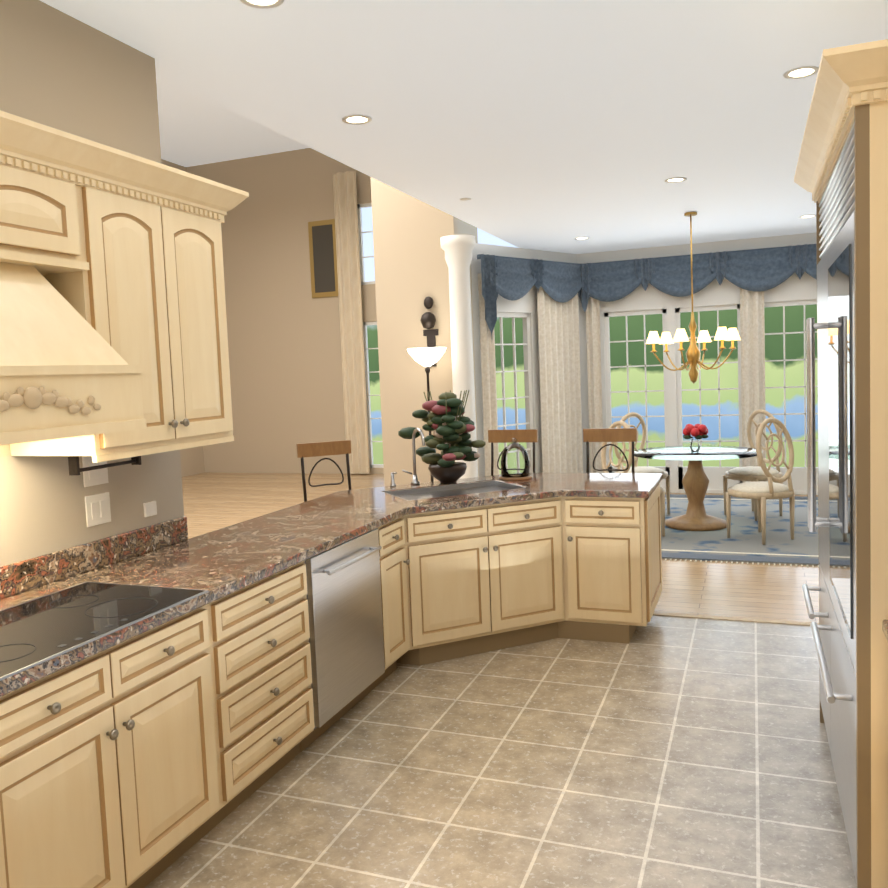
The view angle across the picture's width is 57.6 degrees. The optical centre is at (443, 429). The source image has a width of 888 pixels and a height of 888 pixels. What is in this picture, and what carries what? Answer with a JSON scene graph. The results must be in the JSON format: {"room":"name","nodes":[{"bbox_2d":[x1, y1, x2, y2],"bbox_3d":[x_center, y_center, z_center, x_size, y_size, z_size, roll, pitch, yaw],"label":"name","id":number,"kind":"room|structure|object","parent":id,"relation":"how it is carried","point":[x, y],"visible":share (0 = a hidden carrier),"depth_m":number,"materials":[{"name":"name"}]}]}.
{"room":"kitchen","nodes":[
{"label":"kitchen","id":0,"kind":"room"},
{"bbox_2d":[0,0,183,566],"bbox_3d":[-1.975,0.038,1.921,0.120,3.080,3.890,-1,4,21],"label":"wall","id":1,"kind":"structure","parent":0,"point":[61,71],"depth_m":3.15,"materials":[{"name":"beige paint"}]},
{"bbox_2d":[0,165,81,260],"bbox_3d":[-1.523,-0.655,2.332,0.441,0.275,0.877,-1,4,21],"label":"upper cabinet","id":2,"kind":"object","parent":1,"relation":"attached to","point":[39,214],"visible":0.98,"depth_m":2.51,"materials":[{"name":"brown wood"}]},
{"bbox_2d":[0,250,146,444],"bbox_3d":[-1.423,-0.240,2.330,0.619,0.559,0.877,-1,4,21],"label":"range hood","id":3,"kind":"object","parent":1,"relation":"attached to","point":[67,370],"visible":1,"depth_m":2.41,"materials":[{"name":"brown wood"}]},
{"bbox_2d":[82,456,108,486],"bbox_3d":[-1.399,0.160,3.243,0.009,0.122,0.125,-1,4,21],"label":"electrical outlet plate","id":4,"kind":"object","parent":1,"relation":"attached to","point":[98,476],"depth_m":3.23,"materials":[{"name":"white plastic"}]},
{"bbox_2d":[85,492,110,526],"bbox_3d":[-1.392,0.319,3.254,0.009,0.122,0.125,-1,4,21],"label":"electrical outlet plate","id":5,"kind":"object","parent":1,"relation":"attached to","point":[97,508],"depth_m":3.25,"materials":[{"name":"white plastic"}]},
{"bbox_2d":[10,185,233,462],"bbox_3d":[-1.215,-0.389,3.126,0.441,0.943,0.777,-1,4,21],"label":"upper cabinet","id":6,"kind":"object","parent":1,"relation":"attached to","point":[146,290],"visible":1,"depth_m":3.00,"materials":[{"name":"brown wood"}]},
{"bbox_2d":[68,456,140,474],"bbox_3d":[-1.302,0.111,3.115,0.040,0.085,0.340,-1,4,21],"label":"paper towel holder","id":7,"kind":"object","parent":6,"relation":"hanging from","point":[74,466],"visible":0.77,"depth_m":3.02,"materials":[{"name":"grey metal"}]},
{"bbox_2d":[143,501,156,516],"bbox_3d":[-1.284,0.346,3.532,0.010,0.060,0.070,-1,4,21],"label":"electrical outlet plate","id":8,"kind":"object","parent":1,"relation":"attached to","point":[150,508],"depth_m":3.53,"materials":[{"name":"white plastic"}]},
{"bbox_3d":[-1.770,-0.191,0.537,1.252,0.922,1.250,-1,4,21],"label":"upper cabinet","id":9,"kind":"object","parent":1,"relation":"attached to","visible":0},
{"bbox_2d":[0,110,248,222],"bbox_3d":[-1.338,-0.840,2.264,0.120,0.130,2.572,-1,4,21],"label":"crown molding","id":10,"kind":"structure","parent":9,"relation":"attached to","point":[27,145],"depth_m":2.66,"materials":[{"name":"brown wood"}]},
{"bbox_2d":[161,159,204,476],"bbox_3d":[-6.143,-1.542,10.019,0.100,5.400,9.600,-1,4,21],"label":"wall","id":11,"kind":"structure","parent":0,"point":[192,461],"depth_m":14.20,"materials":[{"name":"beige paint"}]},
{"bbox_2d":[156,74,309,166],"bbox_3d":[-3.144,-4.322,8.630,6.760,0.100,9.600,-1,4,21],"label":"ceiling","id":12,"kind":"structure","parent":0,"point":[195,129],"depth_m":12.31,"materials":[{"name":"white paint"}]},
{"bbox_2d":[186,148,383,473],"bbox_3d":[-2.031,-1.960,13.524,5.280,5.400,0.120,-1,4,21],"label":"wall","id":13,"kind":"structure","parent":0,"point":[285,355],"depth_m":13.74,"materials":[{"name":"beige paint"}]},
{"bbox_2d":[308,219,338,297],"bbox_3d":[-1.982,-2.827,13.346,0.520,1.250,0.034,-1,4,21],"label":"framed picture","id":14,"kind":"object","parent":13,"relation":"attached to","point":[323,257],"visible":0.79,"depth_m":13.33,"materials":[{"name":"gold metal"}]},
{"bbox_2d":[333,171,369,473],"bbox_3d":[-1.502,-1.713,13.150,0.430,4.880,0.070,-1,4,21],"label":"curtain","id":15,"kind":"object","parent":13,"relation":"hanging from","point":[350,298],"visible":0.58,"depth_m":13.09,"materials":[{"name":"beige fabric"}]},
{"bbox_2d":[357,203,383,467],"bbox_3d":[-0.893,-1.525,13.127,0.920,4.300,0.060,-1,4,21],"label":"living room window","id":16,"kind":"structure","parent":13,"relation":"in","point":[365,324],"depth_m":13.26,"materials":[{"name":"white"}]},
{"bbox_2d":[380,181,456,484],"bbox_3d":[-0.257,-1.721,9.215,0.870,5.400,0.120,-1,4,21],"label":"wall","id":17,"kind":"structure","parent":0,"point":[416,270],"depth_m":9.22,"materials":[{"name":"beige paint"}]},
{"bbox_2d":[420,296,438,366],"bbox_3d":[-0.172,-1.109,9.096,0.180,0.792,0.180,-1,4,21],"label":"wall decor","id":18,"kind":"object","parent":17,"relation":"attached to","point":[428,320],"visible":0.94,"depth_m":9.08,"materials":[{"name":"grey metal"}]},
{"bbox_2d":[370,177,477,485],"bbox_3d":[-0.118,-1.852,10.966,0.120,5.400,3.500,-1,4,21],"label":"wall","id":19,"kind":"structure","parent":0,"point":[464,228],"depth_m":9.39,"materials":[{"name":"beige paint"}]},
{"bbox_2d":[40,0,887,253],"bbox_3d":[2.426,-1.951,4.921,6.240,0.100,12.930,-1,4,21],"label":"ceiling","id":20,"kind":"structure","parent":0,"point":[554,125],"depth_m":4.25,"materials":[{"name":"white paint"}]},
{"bbox_2d":[240,0,283,8],"bbox_3d":[-0.691,-1.638,3.062,0.168,0.006,0.168,-4,5,-24],"label":"recessed light","id":21,"kind":"object","parent":20,"relation":"in","point":[261,4],"depth_m":3.11,"materials":[{"name":"white"}]},
{"bbox_2d":[342,114,371,124],"bbox_3d":[-0.492,-1.755,4.565,0.168,0.006,0.168,-1,4,12],"label":"recessed light","id":22,"kind":"object","parent":20,"relation":"in","point":[355,119],"depth_m":4.56,"materials":[{"name":"white"}]},
{"bbox_2d":[575,237,589,239],"bbox_3d":[1.561,-2.166,9.126,0.168,0.006,0.168,-1,4,12],"label":"recessed light","id":23,"kind":"object","parent":20,"relation":"in","point":[578,238],"depth_m":9.14,"materials":[{"name":"white"}]},
{"bbox_2d":[665,177,686,182],"bbox_3d":[1.834,-1.980,6.396,0.168,0.006,0.168,-1,4,12],"label":"recessed light","id":24,"kind":"object","parent":20,"relation":"in","point":[676,179],"depth_m":6.39,"materials":[{"name":"white"}]},
{"bbox_2d":[646,212,740,383],"bbox_3d":[2.421,-1.278,7.876,0.876,1.655,0.891,-1,4,21],"label":"chandelier","id":25,"kind":"object","parent":20,"relation":"hanging from","point":[693,353],"visible":1,"depth_m":7.87,"materials":[{"name":"gold metal"}]},
{"bbox_2d":[783,66,818,78],"bbox_3d":[1.813,-1.814,4.098,0.168,0.006,0.168,-4,5,-24],"label":"recessed light","id":26,"kind":"object","parent":20,"relation":"in","point":[793,73],"depth_m":4.10,"materials":[{"name":"white"}]},
{"bbox_2d":[799,214,815,217],"bbox_3d":[3.736,-2.193,8.292,0.168,0.006,0.168,-1,4,12],"label":"recessed light","id":27,"kind":"object","parent":20,"relation":"in","point":[804,216],"depth_m":8.30,"materials":[{"name":"white"}]},
{"bbox_2d":[470,264,478,476],"bbox_3d":[0.280,-0.577,9.196,0.120,3.080,0.280,-1,4,21],"label":"wall","id":28,"kind":"structure","parent":0,"point":[473,352],"depth_m":9.19,"materials":[{"name":"beige paint"}]},
{"bbox_2d":[182,472,818,622],"bbox_3d":[-0.011,1.103,7.907,13.000,0.059,9.600,-1,4,21],"label":"floor","id":29,"kind":"structure","parent":0,"point":[750,590],"depth_m":6.42,"materials":[{"name":"beige wood"}]},
{"bbox_2d":[296,440,351,501],"bbox_3d":[-0.766,0.677,5.752,0.448,1.161,0.474,-4,5,-24],"label":"bar stool","id":30,"kind":"object","parent":29,"relation":"on","point":[314,449],"visible":0.46,"depth_m":5.89,"materials":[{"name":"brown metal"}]},
{"bbox_2d":[407,347,445,481],"bbox_3d":[-0.150,0.058,8.835,0.430,1.900,0.430,-1,4,21],"label":"torchiere floor lamp","id":31,"kind":"object","parent":29,"relation":"on","point":[427,358],"visible":0.67,"depth_m":8.66,"materials":[{"name":"white glass"}]},
{"bbox_2d":[440,235,477,478],"bbox_3d":[0.211,-0.548,8.848,0.380,3.078,0.380,-1,4,21],"label":"column","id":32,"kind":"structure","parent":29,"relation":"on","point":[457,249],"depth_m":8.71,"materials":[{"name":"white paint"}]},
{"bbox_2d":[488,429,537,475],"bbox_3d":[0.487,0.594,6.204,0.448,1.161,0.474,-1,4,21],"label":"bar stool","id":33,"kind":"object","parent":29,"relation":"on","point":[508,436],"visible":0.23,"depth_m":6.36,"materials":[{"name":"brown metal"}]},
{"bbox_2d":[583,428,636,472],"bbox_3d":[1.196,0.585,5.932,0.448,1.161,0.474,-1,4,21],"label":"bar stool","id":34,"kind":"object","parent":29,"relation":"on","point":[611,435],"visible":0.46,"depth_m":6.09,"materials":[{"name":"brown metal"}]},
{"bbox_2d":[661,494,818,567],"bbox_3d":[2.688,0.933,8.230,3.112,0.015,3.470,-1,4,21],"label":"dining rug","id":35,"kind":"object","parent":29,"relation":"on","point":[742,543],"visible":0.23,"depth_m":7.40,"materials":[{"name":"grey carpet"}]},
{"bbox_2d":[601,420,664,535],"bbox_3d":[1.786,0.451,7.638,0.585,1.102,0.585,-1,4,21],"label":"dining chair","id":36,"kind":"object","parent":35,"relation":"on","point":[605,466],"visible":0.25,"depth_m":7.55,"materials":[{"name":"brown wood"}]},
{"bbox_2d":[614,412,669,513],"bbox_3d":[2.128,0.360,8.699,0.585,1.102,0.585,-1,4,21],"label":"dining chair","id":37,"kind":"object","parent":35,"relation":"on","point":[641,469],"visible":0.5,"depth_m":8.74,"materials":[{"name":"brown wood"}]},
{"bbox_2d":[634,445,756,530],"bbox_3d":[2.496,0.580,8.010,1.240,0.734,1.240,-1,4,21],"label":"dining table","id":38,"kind":"object","parent":35,"relation":"on","point":[695,482],"visible":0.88,"depth_m":7.92,"materials":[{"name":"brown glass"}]},
{"bbox_2d":[683,424,707,451],"bbox_3d":[2.480,0.077,7.968,0.243,0.274,0.257,-1,4,21],"label":"vase","id":39,"kind":"object","parent":38,"relation":"on","point":[698,431],"visible":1,"depth_m":7.91,"materials":[{"name":"clear glass"}]},
{"bbox_2d":[723,409,782,520],"bbox_3d":[3.191,0.343,8.355,0.585,1.102,0.585,-1,4,21],"label":"dining chair","id":40,"kind":"object","parent":35,"relation":"on","point":[752,473],"visible":0.75,"depth_m":8.30,"materials":[{"name":"brown wood"}]},
{"bbox_2d":[725,418,794,544],"bbox_3d":[2.849,0.433,7.295,0.585,1.102,0.585,-1,4,21],"label":"dining chair","id":41,"kind":"object","parent":35,"relation":"on","point":[760,492],"visible":1,"depth_m":7.13,"materials":[{"name":"brown wood"}]},
{"bbox_2d":[145,615,856,887],"bbox_3d":[0.190,1.488,2.451,3.750,0.060,6.180,-1,4,21],"label":"floor","id":42,"kind":"structure","parent":0,"point":[667,752],"depth_m":3.21,"materials":[{"name":"beige tile"}]},
{"bbox_2d":[0,605,219,887],"bbox_3d":[-1.273,1.075,2.525,0.728,0.870,0.955,-1,4,21],"label":"base cabinet","id":43,"kind":"object","parent":42,"relation":"on","point":[108,771],"visible":0.96,"depth_m":2.38,"materials":[{"name":"brown wood"}]},
{"bbox_2d":[203,561,314,835],"bbox_3d":[-0.985,1.009,3.279,0.728,0.870,0.665,-1,4,21],"label":"base cabinet","id":44,"kind":"object","parent":42,"relation":"on","point":[261,669],"visible":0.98,"depth_m":3.10,"materials":[{"name":"brown wood"}]},
{"bbox_2d":[300,528,384,751],"bbox_3d":[-0.735,0.954,3.900,0.752,0.870,0.670,-1,4,21],"label":"dishwasher","id":45,"kind":"object","parent":42,"relation":"on","point":[346,642],"visible":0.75,"depth_m":3.71,"materials":[{"name":"silver metal"}]},
{"bbox_2d":[369,517,409,691],"bbox_3d":[-0.562,0.912,4.385,0.728,0.870,0.356,-1,4,21],"label":"base cabinet","id":46,"kind":"object","parent":42,"relation":"on","point":[393,563],"visible":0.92,"depth_m":4.26,"materials":[{"name":"brown wood"}]},
{"bbox_2d":[396,493,651,664],"bbox_3d":[0.177,0.861,4.688,1.893,0.870,0.743,-1,4,21],"label":"base cabinet","id":47,"kind":"object","parent":42,"relation":"on","point":[486,578],"depth_m":4.69,"materials":[{"name":"brown wood"}]},
{"bbox_2d":[652,484,661,615],"bbox_3d":[0.434,0.802,5.359,1.893,0.870,0.699,-1,4,21],"label":"base cabinet","id":48,"kind":"object","parent":42,"relation":"on","point":[656,510],"depth_m":5.07,"materials":[{"name":"brown wood"}]},
{"bbox_2d":[0,473,662,696],"bbox_3d":[-0.548,0.515,2.790,1.906,0.150,6.200,-1,4,21],"label":"countertop","id":49,"kind":"structure","parent":48,"relation":"on","point":[221,562],"depth_m":3.46,"materials":[{"name":"stone"}]},
{"bbox_2d":[0,582,207,680],"bbox_3d":[-1.229,0.597,2.466,0.542,0.007,0.907,-1,4,21],"label":"cooktop","id":50,"kind":"object","parent":49,"relation":"in","point":[37,631],"visible":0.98,"depth_m":2.54,"materials":[{"name":"black glass"}]},
{"bbox_2d":[390,472,396,486],"bbox_3d":[-0.323,0.317,5.200,0.074,0.099,0.072,-1,4,21],"label":"soap dispenser","id":51,"kind":"object","parent":49,"relation":"on","point":[392,484],"visible":1,"depth_m":5.21,"materials":[{"name":"silver metal"}]},
{"bbox_2d":[402,428,424,484],"bbox_3d":[-0.183,0.171,5.216,0.195,0.375,0.161,-1,4,21],"label":"faucet","id":52,"kind":"object","parent":49,"relation":"on","point":[415,481],"visible":1,"depth_m":5.26,"materials":[{"name":"silver metal"}]},
{"bbox_2d":[398,390,485,482],"bbox_3d":[-0.034,0.045,5.318,0.577,0.600,0.554,-1,4,21],"label":"flower arrangement","id":53,"kind":"object","parent":49,"relation":"on","point":[449,424],"visible":1,"depth_m":5.23,"materials":[{"name":"green plant"}]},
{"bbox_2d":[384,480,525,500],"bbox_3d":[0.065,0.388,4.997,0.784,0.035,0.424,-4,5,-24],"label":"sink basin","id":54,"kind":"object","parent":49,"relation":"in","point":[446,490],"visible":0.46,"depth_m":5.13,"materials":[{"name":"silver metal"}]},
{"bbox_2d":[499,438,531,480],"bbox_3d":[0.471,0.187,5.366,0.220,0.270,0.220,-1,4,21],"label":"glass cloche","id":55,"kind":"object","parent":49,"relation":"on","point":[524,475],"visible":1,"depth_m":5.40,"materials":[{"name":"clear glass"}]},
{"bbox_2d":[653,612,818,625],"bbox_3d":[1.288,1.204,5.325,3.750,0.006,0.060,-1,4,21],"label":"threshold","id":56,"kind":"object","parent":42,"relation":"on","point":[732,618],"depth_m":5.11,"materials":[{"name":"brown wood"}]},
{"bbox_2d":[802,124,856,882],"bbox_3d":[1.717,0.218,2.777,0.832,2.277,1.373,-1,4,21],"label":"refrigerator","id":57,"kind":"object","parent":42,"relation":"on","point":[834,634],"visible":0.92,"depth_m":2.69,"materials":[{"name":"silver metal"}]},
{"bbox_2d":[816,101,887,887],"bbox_3d":[1.756,0.208,2.761,0.771,2.320,1.420,-1,4,21],"label":"cabinet","id":58,"kind":"object","parent":42,"relation":"on","point":[869,122],"visible":0.42,"depth_m":2.22,"materials":[{"name":"brown wood"}]},
{"bbox_2d":[794,42,869,202],"bbox_3d":[1.312,-0.987,2.826,0.090,0.130,1.596,-1,4,21],"label":"crown molding","id":59,"kind":"structure","parent":58,"relation":"attached to","point":[849,78],"depth_m":2.35,"materials":[{"name":"brown wood"}]},
{"bbox_3d":[1.305,1.045,1.500,0.731,0.870,1.385,-1,4,21],"label":"base cabinet","id":60,"kind":"object","parent":42,"relation":"on","visible":0},
{"bbox_2d":[882,619,887,640],"bbox_3d":[1.294,0.536,1.460,0.710,0.150,1.379,-1,4,21],"label":"countertop","id":61,"kind":"structure","parent":60,"relation":"on","point":[885,626],"depth_m":2.19,"materials":[{"name":"stone"}]},
{"bbox_2d":[471,243,576,476],"bbox_3d":[1.011,-0.659,9.923,1.905,3.080,0.150,-6,6,-42],"label":"wall","id":62,"kind":"structure","parent":0,"point":[527,303],"depth_m":9.68,"materials":[{"name":"white paint"}]},
{"bbox_2d":[495,312,532,472],"bbox_3d":[0.793,-0.269,9.719,0.750,2.270,0.060,-6,6,-42],"label":"bay window","id":63,"kind":"structure","parent":62,"relation":"in","point":[527,370],"depth_m":9.82,"materials":[{"name":"white wood"}]},
{"bbox_2d":[477,244,816,482],"bbox_3d":[3.072,-0.613,9.040,5.056,2.910,1.727,-1,4,21],"label":"curtain","id":64,"kind":"object","parent":62,"relation":"hanging from","point":[753,274],"visible":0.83,"depth_m":9.82,"materials":[{"name":"blue fabric"}]},
{"bbox_2d":[576,232,817,494],"bbox_3d":[3.426,-0.758,9.949,3.500,3.080,0.150,-1,4,21],"label":"wall","id":65,"kind":"structure","parent":0,"point":[793,287],"depth_m":10.06,"materials":[{"name":"white paint"}]},
{"bbox_2d":[604,309,669,488],"bbox_3d":[2.473,-0.381,10.330,0.780,2.270,0.060,-1,4,21],"label":"window","id":66,"kind":"structure","parent":65,"relation":"in","point":[666,468],"depth_m":10.29,"materials":[{"name":"white wood"}]},
{"bbox_2d":[675,304,741,489],"bbox_3d":[3.295,-0.391,10.015,0.780,2.270,0.060,-1,4,21],"label":"window","id":67,"kind":"structure","parent":65,"relation":"in","point":[714,475],"depth_m":10.02,"materials":[{"name":"white wood"}]},
{"bbox_2d":[764,299,817,490],"bbox_3d":[4.201,-0.402,9.668,0.780,2.270,0.060,-1,4,21],"label":"window","id":68,"kind":"structure","parent":65,"relation":"in","point":[798,474],"depth_m":9.66,"materials":[{"name":"white wood"}]},
{"label":"outside","id":69,"kind":"structure","parent":0,"visible":0},
{"bbox_2d":[361,207,817,473],"bbox_3d":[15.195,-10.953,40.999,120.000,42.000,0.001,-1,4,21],"label":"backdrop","id":70,"kind":"structure","parent":69,"point":[774,370],"depth_m":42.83,"materials":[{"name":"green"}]}
]}

